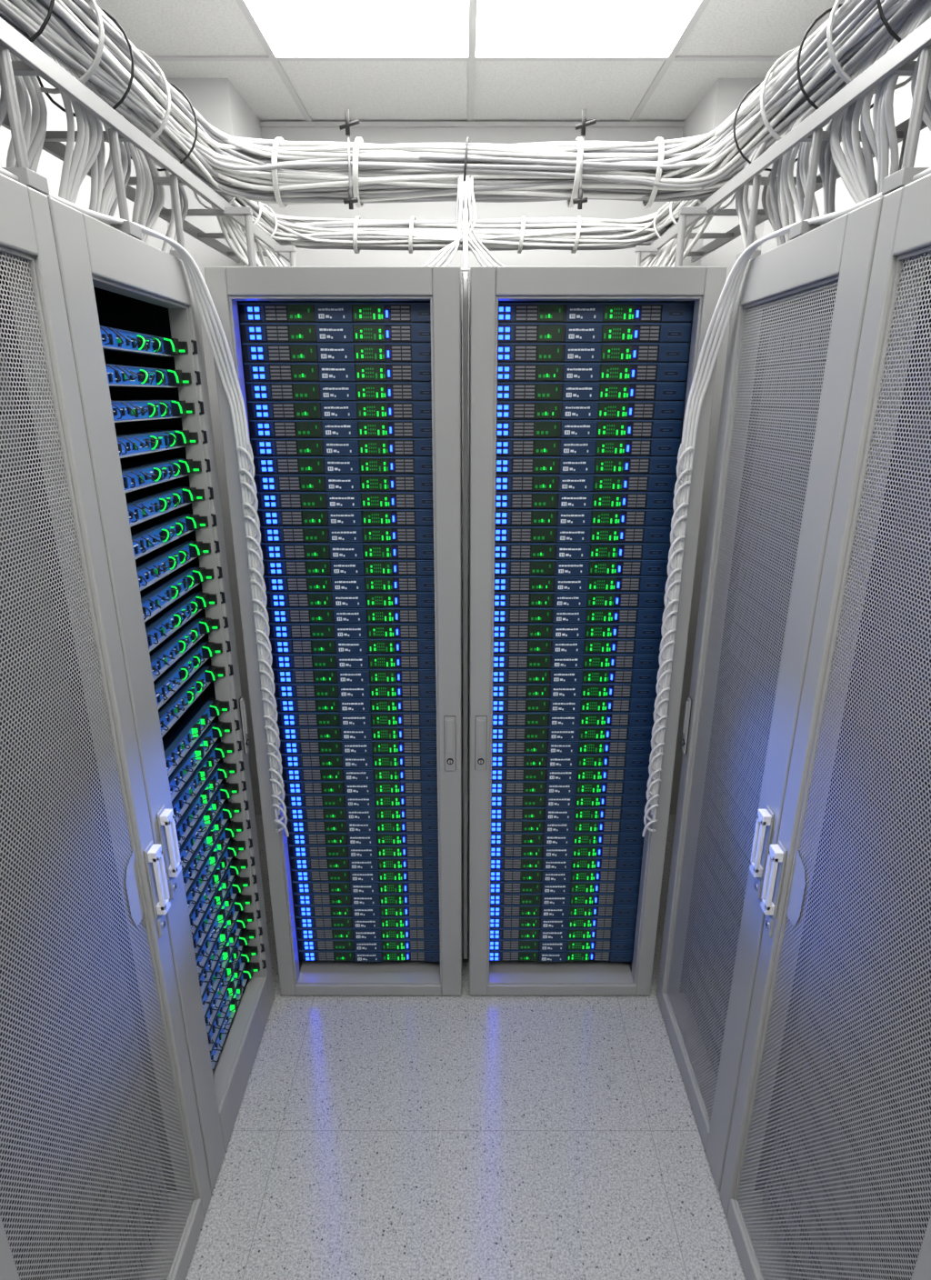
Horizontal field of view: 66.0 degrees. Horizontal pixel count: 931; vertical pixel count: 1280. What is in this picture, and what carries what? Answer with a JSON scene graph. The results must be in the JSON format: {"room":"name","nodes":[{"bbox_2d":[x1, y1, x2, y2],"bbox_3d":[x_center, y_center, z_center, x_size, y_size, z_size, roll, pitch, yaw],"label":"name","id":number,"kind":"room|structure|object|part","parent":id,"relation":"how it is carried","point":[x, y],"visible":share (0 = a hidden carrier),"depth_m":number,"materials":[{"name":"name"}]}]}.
{"room":"server room","nodes":[
{"label":"server room","id":0,"kind":"room"},
{"bbox_2d":[0,76,167,249],"bbox_3d":[-1.100,0.122,0.916,0.100,2.820,5.055,0,19,0],"label":"wall","id":1,"kind":"structure","parent":0,"point":[49,166],"depth_m":1.84,"materials":[{"name":"grey paint"}]},
{"bbox_2d":[160,78,271,814],"bbox_3d":[-0.920,-0.597,3.025,0.260,2.820,0.399,0,19,0],"label":"wall column","id":2,"kind":"structure","parent":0,"point":[216,100],"depth_m":2.56,"materials":[{"name":"grey paint"}]},
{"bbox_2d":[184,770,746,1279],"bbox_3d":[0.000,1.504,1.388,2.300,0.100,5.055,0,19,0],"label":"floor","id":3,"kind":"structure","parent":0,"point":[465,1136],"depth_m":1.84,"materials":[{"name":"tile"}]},
{"bbox_2d":[0,173,211,1279],"bbox_3d":[-0.812,0.440,1.101,0.451,2.100,0.596,0,19,0],"label":"rack","id":4,"kind":"object","parent":3,"relation":"on","point":[104,1174],"visible":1,"depth_m":1.15,"materials":[{"name":"grey metal"}]},
{"bbox_3d":[-0.619,0.464,1.340,0.001,0.150,0.057,0,19,0],"label":"lock plate","id":5,"kind":"part","parent":4,"relation":"part of","materials":[{"name":"grey metal"}]},
{"bbox_2d":[0,17,296,266],"bbox_3d":[-0.675,-0.573,0.512,0.270,0.196,4.340,0,19,0],"label":"cable tray","id":6,"kind":"object","parent":4,"relation":"on","point":[35,62],"visible":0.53,"depth_m":1.30,"materials":[{"name":"silver metal"}]},
{"bbox_3d":[-0.597,0.467,1.394,0.020,0.158,0.034,0,19,0],"label":"door handle","id":7,"kind":"part","parent":4,"relation":"part of","materials":[{"name":"grey paint"}]},
{"bbox_2d":[47,197,274,1191],"bbox_3d":[-0.812,0.246,1.669,0.451,2.100,0.596,0,19,0],"label":"rack","id":8,"kind":"object","parent":3,"relation":"on","point":[134,319],"visible":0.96,"depth_m":1.64,"materials":[{"name":"grey metal"}]},
{"bbox_3d":[-0.785,-0.589,1.410,0.358,0.042,0.460,0,19,0],"label":"blade","id":9,"kind":"part","parent":8,"relation":"part of","materials":[{"name":"blue metal"}]},
{"bbox_3d":[-0.785,-0.528,1.431,0.358,0.042,0.460,0,19,0],"label":"blade","id":10,"kind":"part","parent":8,"relation":"part of","materials":[{"name":"blue metal"}]},
{"bbox_3d":[-0.785,-0.466,1.452,0.358,0.042,0.460,0,19,0],"label":"blade","id":11,"kind":"part","parent":8,"relation":"part of","materials":[{"name":"blue metal"}]},
{"bbox_3d":[-0.785,-0.405,1.473,0.358,0.042,0.460,0,19,0],"label":"blade","id":12,"kind":"part","parent":8,"relation":"part of","materials":[{"name":"blue metal"}]},
{"bbox_3d":[-0.785,-0.343,1.494,0.358,0.042,0.460,0,19,0],"label":"blade","id":13,"kind":"part","parent":8,"relation":"part of","materials":[{"name":"blue metal"}]},
{"bbox_3d":[-0.597,0.411,1.448,0.020,0.158,0.034,0,19,0],"label":"door handle","id":14,"kind":"part","parent":8,"relation":"part of","materials":[{"name":"grey paint"}]},
{"bbox_3d":[-0.785,-0.282,1.515,0.358,0.042,0.460,0,19,0],"label":"blade","id":15,"kind":"part","parent":8,"relation":"part of","materials":[{"name":"blue metal"}]},
{"bbox_3d":[-0.785,-0.220,1.536,0.358,0.042,0.460,0,19,0],"label":"blade","id":16,"kind":"part","parent":8,"relation":"part of","materials":[{"name":"blue metal"}]},
{"bbox_3d":[-0.785,-0.159,1.557,0.358,0.042,0.460,0,19,0],"label":"blade","id":17,"kind":"part","parent":8,"relation":"part of","materials":[{"name":"blue metal"}]},
{"bbox_3d":[-0.785,-0.097,1.578,0.358,0.042,0.460,0,19,0],"label":"blade","id":18,"kind":"part","parent":8,"relation":"part of","materials":[{"name":"blue metal"}]},
{"bbox_3d":[-0.785,-0.036,1.599,0.358,0.042,0.460,0,19,0],"label":"blade","id":19,"kind":"part","parent":8,"relation":"part of","materials":[{"name":"blue metal"}]},
{"bbox_3d":[-0.785,0.026,1.620,0.358,0.042,0.460,0,19,0],"label":"blade","id":20,"kind":"part","parent":8,"relation":"part of","materials":[{"name":"blue metal"}]},
{"bbox_3d":[-0.785,0.087,1.641,0.358,0.042,0.460,0,19,0],"label":"blade","id":21,"kind":"part","parent":8,"relation":"part of","materials":[{"name":"blue metal"}]},
{"bbox_3d":[-0.785,0.149,1.662,0.358,0.042,0.460,0,19,0],"label":"blade","id":22,"kind":"part","parent":8,"relation":"part of","materials":[{"name":"blue metal"}]},
{"bbox_3d":[-0.785,0.241,1.694,0.358,0.042,0.460,0,19,0],"label":"blade","id":23,"kind":"part","parent":8,"relation":"part of","materials":[{"name":"blue metal"}]},
{"bbox_3d":[-0.785,0.299,1.714,0.358,0.042,0.460,0,19,0],"label":"blade","id":24,"kind":"part","parent":8,"relation":"part of","materials":[{"name":"blue metal"}]},
{"bbox_3d":[-0.785,0.357,1.733,0.358,0.042,0.460,0,19,0],"label":"blade","id":25,"kind":"part","parent":8,"relation":"part of","materials":[{"name":"blue metal"}]},
{"bbox_3d":[-0.785,0.415,1.753,0.358,0.042,0.460,0,19,0],"label":"blade","id":26,"kind":"part","parent":8,"relation":"part of","materials":[{"name":"blue"}]},
{"bbox_3d":[-0.785,0.473,1.773,0.358,0.042,0.460,0,19,0],"label":"blade","id":27,"kind":"part","parent":8,"relation":"part of","materials":[{"name":"blue"}]},
{"bbox_3d":[-0.785,0.532,1.793,0.358,0.042,0.460,0,19,0],"label":"blade","id":28,"kind":"part","parent":8,"relation":"part of","materials":[{"name":"blue"}]},
{"bbox_3d":[-0.785,0.590,1.813,0.358,0.042,0.460,0,19,0],"label":"blade","id":29,"kind":"part","parent":8,"relation":"part of","materials":[{"name":"blue"}]},
{"bbox_3d":[-0.785,0.648,1.833,0.358,0.042,0.460,0,19,0],"label":"blade","id":30,"kind":"part","parent":8,"relation":"part of","materials":[{"name":"blue"}]},
{"bbox_3d":[-0.785,0.706,1.853,0.358,0.042,0.460,0,19,0],"label":"blade","id":31,"kind":"part","parent":8,"relation":"part of","materials":[{"name":"blue"}]},
{"bbox_3d":[-0.785,0.764,1.872,0.358,0.042,0.460,0,19,0],"label":"blade","id":32,"kind":"part","parent":8,"relation":"part of","materials":[{"name":"blue"}]},
{"bbox_3d":[-0.785,0.823,1.892,0.358,0.042,0.460,0,19,0],"label":"blade","id":33,"kind":"part","parent":8,"relation":"part of","materials":[{"name":"blue"}]},
{"bbox_3d":[-0.785,0.881,1.912,0.358,0.042,0.460,0,19,0],"label":"blade","id":34,"kind":"part","parent":8,"relation":"part of","materials":[{"name":"blue"}]},
{"bbox_3d":[-0.785,0.939,1.932,0.358,0.042,0.460,0,19,0],"label":"blade","id":35,"kind":"part","parent":8,"relation":"part of","materials":[{"name":"blue"}]},
{"bbox_3d":[-0.785,0.997,1.952,0.358,0.042,0.460,0,19,0],"label":"blade","id":36,"kind":"part","parent":8,"relation":"part of","materials":[{"name":"blue"}]},
{"bbox_3d":[-0.785,1.056,1.972,0.358,0.042,0.460,0,19,0],"label":"blade","id":37,"kind":"part","parent":8,"relation":"part of","materials":[{"name":"blue"}]},
{"bbox_3d":[-0.601,0.234,1.952,0.013,0.162,0.020,0,19,0],"label":"door handle","id":38,"kind":"part","parent":8,"relation":"part of","materials":[{"name":"grey metal"}]},
{"bbox_2d":[203,266,462,995],"bbox_3d":[-0.301,0.006,2.372,0.581,2.100,0.914,0,19,0],"label":"rack","id":39,"kind":"object","parent":3,"relation":"on","point":[350,378],"visible":0.98,"depth_m":1.93,"materials":[{"name":"grey metal"}]},
{"bbox_3d":[-0.301,1.089,2.352,0.557,0.004,0.092,0,19,0],"label":"cabinet sill","id":40,"kind":"part","parent":39,"relation":"part of","materials":[{"name":"grey paint"}]},
{"bbox_3d":[-0.043,0.290,1.994,0.032,0.167,0.013,0,19,0],"label":"door handle","id":41,"kind":"part","parent":39,"relation":"part of","materials":[{"name":"grey metal"}]},
{"bbox_2d":[468,266,727,995],"bbox_3d":[0.301,0.006,2.372,0.581,2.100,0.914,0,19,0],"label":"rack","id":42,"kind":"object","parent":3,"relation":"on","point":[580,378],"visible":0.99,"depth_m":1.94,"materials":[{"name":"grey metal"}]},
{"bbox_3d":[0.043,0.290,1.994,0.032,0.167,0.013,0,19,0],"label":"door handle","id":43,"kind":"part","parent":42,"relation":"part of","materials":[{"name":"grey metal"}]},
{"bbox_3d":[0.301,1.089,2.352,0.557,0.004,0.092,0,19,0],"label":"cabinet sill","id":44,"kind":"part","parent":42,"relation":"part of","materials":[{"name":"grey paint"}]},
{"bbox_2d":[634,17,930,266],"bbox_3d":[0.675,-0.573,0.512,0.270,0.196,4.340,0,19,0],"label":"cable tray","id":45,"kind":"object","parent":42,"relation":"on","point":[895,61],"visible":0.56,"depth_m":1.30,"materials":[{"name":"silver metal"}]},
{"bbox_2d":[656,197,883,1191],"bbox_3d":[0.812,0.246,1.669,0.451,2.100,0.596,0,19,0],"label":"rack","id":46,"kind":"object","parent":3,"relation":"on","point":[796,320],"visible":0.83,"depth_m":1.60,"materials":[{"name":"grey metal"}]},
{"bbox_3d":[0.601,0.234,1.952,0.013,0.162,0.020,0,19,0],"label":"door handle","id":47,"kind":"part","parent":46,"relation":"part of","materials":[{"name":"grey metal"}]},
{"bbox_3d":[0.621,0.247,1.691,0.001,1.925,0.432,0,19,0],"label":"perforated door","id":48,"kind":"part","parent":46,"relation":"part of","materials":[{"name":"grey metal"}]},
{"bbox_3d":[0.597,0.411,1.448,0.020,0.158,0.034,0,19,0],"label":"door handle","id":49,"kind":"part","parent":46,"relation":"part of","materials":[{"name":"grey paint"}]},
{"bbox_2d":[719,173,930,1279],"bbox_3d":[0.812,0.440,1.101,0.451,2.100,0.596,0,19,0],"label":"door","id":50,"kind":"structure","parent":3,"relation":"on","point":[826,1174],"depth_m":1.15,"materials":[{"name":"grey paint"}]},
{"bbox_3d":[0.597,0.467,1.394,0.020,0.158,0.034,0,19,0],"label":"door handle","id":51,"kind":"part","parent":50,"relation":"part of","materials":[{"name":"grey paint"}]},
{"bbox_3d":[0.619,0.464,1.340,0.001,0.150,0.057,0,19,0],"label":"lock plate","id":52,"kind":"part","parent":50,"relation":"part of","materials":[{"name":"grey metal"}]},
{"bbox_2d":[94,0,846,121],"bbox_3d":[0.000,-1.259,0.445,2.300,0.100,5.055,0,19,0],"label":"ceiling","id":53,"kind":"structure","parent":0,"point":[372,91],"depth_m":2.34,"materials":[{"name":"tile"}]},
{"bbox_2d":[244,0,468,58],"bbox_3d":[-0.289,-1.634,1.709,0.595,0.006,1.088,0,19,0],"label":"ceiling light panel","id":54,"kind":"object","parent":53,"relation":"in","point":[292,28],"depth_m":2.04,"materials":[{"name":"white plastic"}]},
{"bbox_2d":[142,0,789,127],"bbox_3d":[0.000,-1.202,0.464,2.100,0.020,4.855,0,19,0],"label":"grid","id":55,"kind":"object","parent":53,"relation":"attached to","point":[473,4],"visible":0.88,"depth_m":2.24,"materials":[{"name":"grey metal"}]},
{"bbox_2d":[475,0,701,58],"bbox_3d":[0.330,-1.634,1.709,0.595,0.006,1.088,0,19,0],"label":"ceiling light panel","id":56,"kind":"object","parent":53,"relation":"in","point":[505,28],"depth_m":2.04,"materials":[{"name":"white plastic"}]},
{"bbox_2d":[260,127,682,770],"bbox_3d":[0.000,-0.678,3.261,2.100,2.820,0.100,0,19,0],"label":"wall","id":57,"kind":"structure","parent":0,"point":[607,209],"depth_m":2.85,"materials":[{"name":"grey paint"}]},
{"bbox_2d":[669,78,770,814],"bbox_3d":[0.945,-0.597,3.025,0.210,2.820,0.399,0,19,0],"label":"wall","id":58,"kind":"structure","parent":0,"point":[724,97],"depth_m":2.63,"materials":[{"name":"grey paint"}]},
{"bbox_2d":[760,57,930,254],"bbox_3d":[1.100,0.122,0.916,0.100,2.820,5.055,0,19,0],"label":"wall","id":59,"kind":"structure","parent":0,"point":[903,99],"depth_m":1.75,"materials":[{"name":"grey paint"}]},
{"label":"outside","id":60,"kind":"structure","parent":0,"visible":0},
{"bbox_2d":[0,0,930,959],"bbox_3d":[0.000,0.230,0.934,1.541,2.405,4.421,0,19,0],"label":"cable bundle","id":61,"kind":"object","parent":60,"point":[81,36],"visible":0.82,"depth_m":1.74,"materials":[{"name":"grey"}]}
]}

